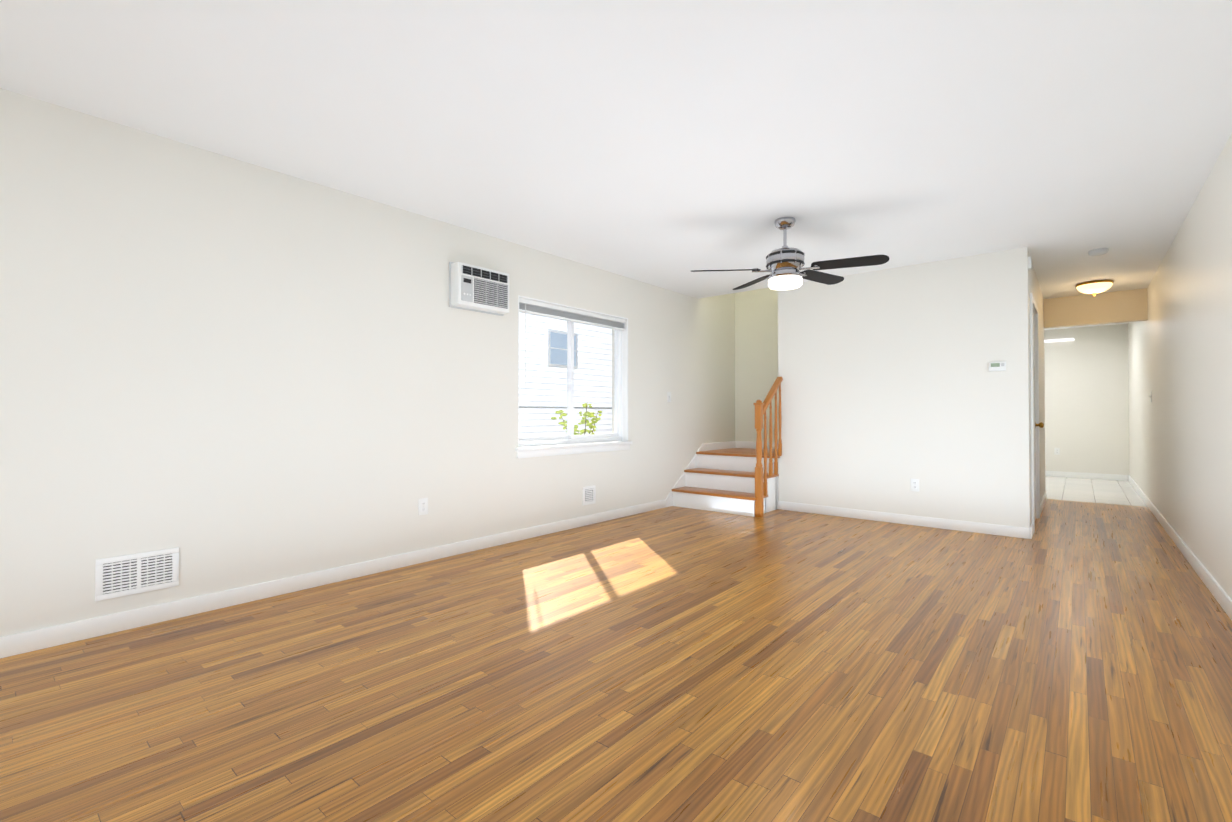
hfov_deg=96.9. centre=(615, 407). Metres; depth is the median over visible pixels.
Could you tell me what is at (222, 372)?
wall
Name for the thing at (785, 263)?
ceiling fan
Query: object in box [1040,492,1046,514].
baseboard
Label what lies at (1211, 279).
wall
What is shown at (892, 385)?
wall
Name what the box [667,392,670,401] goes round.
light switch
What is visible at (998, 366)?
thermostat
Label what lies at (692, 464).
trim
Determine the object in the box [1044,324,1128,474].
wall
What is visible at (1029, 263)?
sensor
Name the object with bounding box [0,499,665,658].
baseboard
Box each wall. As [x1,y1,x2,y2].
[0,88,734,636]
[735,288,777,449]
[778,247,1030,527]
[1028,251,1045,523]
[1044,288,1147,328]
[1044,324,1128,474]
[1128,133,1231,599]
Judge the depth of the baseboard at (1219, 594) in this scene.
3.68 m
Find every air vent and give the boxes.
[95,547,178,600]
[583,485,595,505]
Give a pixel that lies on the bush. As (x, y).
(585, 421)
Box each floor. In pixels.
[0,499,1231,821]
[1045,476,1146,506]
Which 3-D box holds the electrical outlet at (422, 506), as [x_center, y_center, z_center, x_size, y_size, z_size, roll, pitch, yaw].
[-1.353,0.696,3.833,0.008,0.116,0.072,-1,-1,40]
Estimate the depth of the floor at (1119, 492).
7.31 m
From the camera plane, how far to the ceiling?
2.53 m
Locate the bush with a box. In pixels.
[551,403,602,434]
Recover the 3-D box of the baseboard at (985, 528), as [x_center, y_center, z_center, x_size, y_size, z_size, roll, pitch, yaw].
[2.612,1.056,5.247,2.203,0.090,0.016,-1,-1,40]
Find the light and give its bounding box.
[1075,280,1113,295]
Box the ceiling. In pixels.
[0,0,1231,329]
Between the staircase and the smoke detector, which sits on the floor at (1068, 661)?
the staircase
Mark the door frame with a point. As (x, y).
(1034, 310)
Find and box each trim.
[666,441,735,506]
[736,441,777,449]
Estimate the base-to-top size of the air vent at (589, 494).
0.170 m
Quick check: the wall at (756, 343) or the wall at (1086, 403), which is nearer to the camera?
the wall at (756, 343)
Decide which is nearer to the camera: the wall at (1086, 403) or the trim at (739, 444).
the trim at (739, 444)
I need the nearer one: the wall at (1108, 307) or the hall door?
the hall door
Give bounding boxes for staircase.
[672,377,782,516]
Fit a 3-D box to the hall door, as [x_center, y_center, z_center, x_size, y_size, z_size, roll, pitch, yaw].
[3.933,0.083,5.127,0.108,2.017,0.790,-1,-1,40]
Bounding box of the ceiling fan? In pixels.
[691,217,888,289]
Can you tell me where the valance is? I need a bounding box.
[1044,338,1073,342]
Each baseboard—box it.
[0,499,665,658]
[778,501,1033,538]
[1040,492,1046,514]
[1045,471,1127,480]
[1128,475,1231,620]
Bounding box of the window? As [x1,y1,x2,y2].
[515,295,631,457]
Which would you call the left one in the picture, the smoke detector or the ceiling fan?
the ceiling fan
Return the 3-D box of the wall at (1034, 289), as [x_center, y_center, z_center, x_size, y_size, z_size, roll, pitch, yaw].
[4.368,-0.114,5.725,0.100,2.440,2.730,-1,-1,40]
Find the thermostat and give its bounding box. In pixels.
[989,361,1005,370]
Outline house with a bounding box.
[519,309,611,436]
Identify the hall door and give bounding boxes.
[1033,313,1043,518]
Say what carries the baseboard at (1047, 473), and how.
attached to the wall at (1086, 403)
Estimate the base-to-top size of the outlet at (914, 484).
0.116 m
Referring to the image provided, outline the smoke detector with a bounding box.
[1088,248,1108,255]
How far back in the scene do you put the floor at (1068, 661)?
2.07 m
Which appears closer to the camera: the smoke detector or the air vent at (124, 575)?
the air vent at (124, 575)
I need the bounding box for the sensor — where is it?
[1028,257,1030,269]
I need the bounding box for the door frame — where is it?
[1030,293,1039,531]
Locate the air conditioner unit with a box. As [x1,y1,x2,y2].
[449,262,508,315]
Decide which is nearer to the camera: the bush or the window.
the window
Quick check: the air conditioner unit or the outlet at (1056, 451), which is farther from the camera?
the outlet at (1056, 451)
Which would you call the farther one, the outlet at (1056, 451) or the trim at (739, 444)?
the outlet at (1056, 451)
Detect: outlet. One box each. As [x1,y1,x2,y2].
[418,498,427,514]
[911,479,918,491]
[1054,448,1059,454]

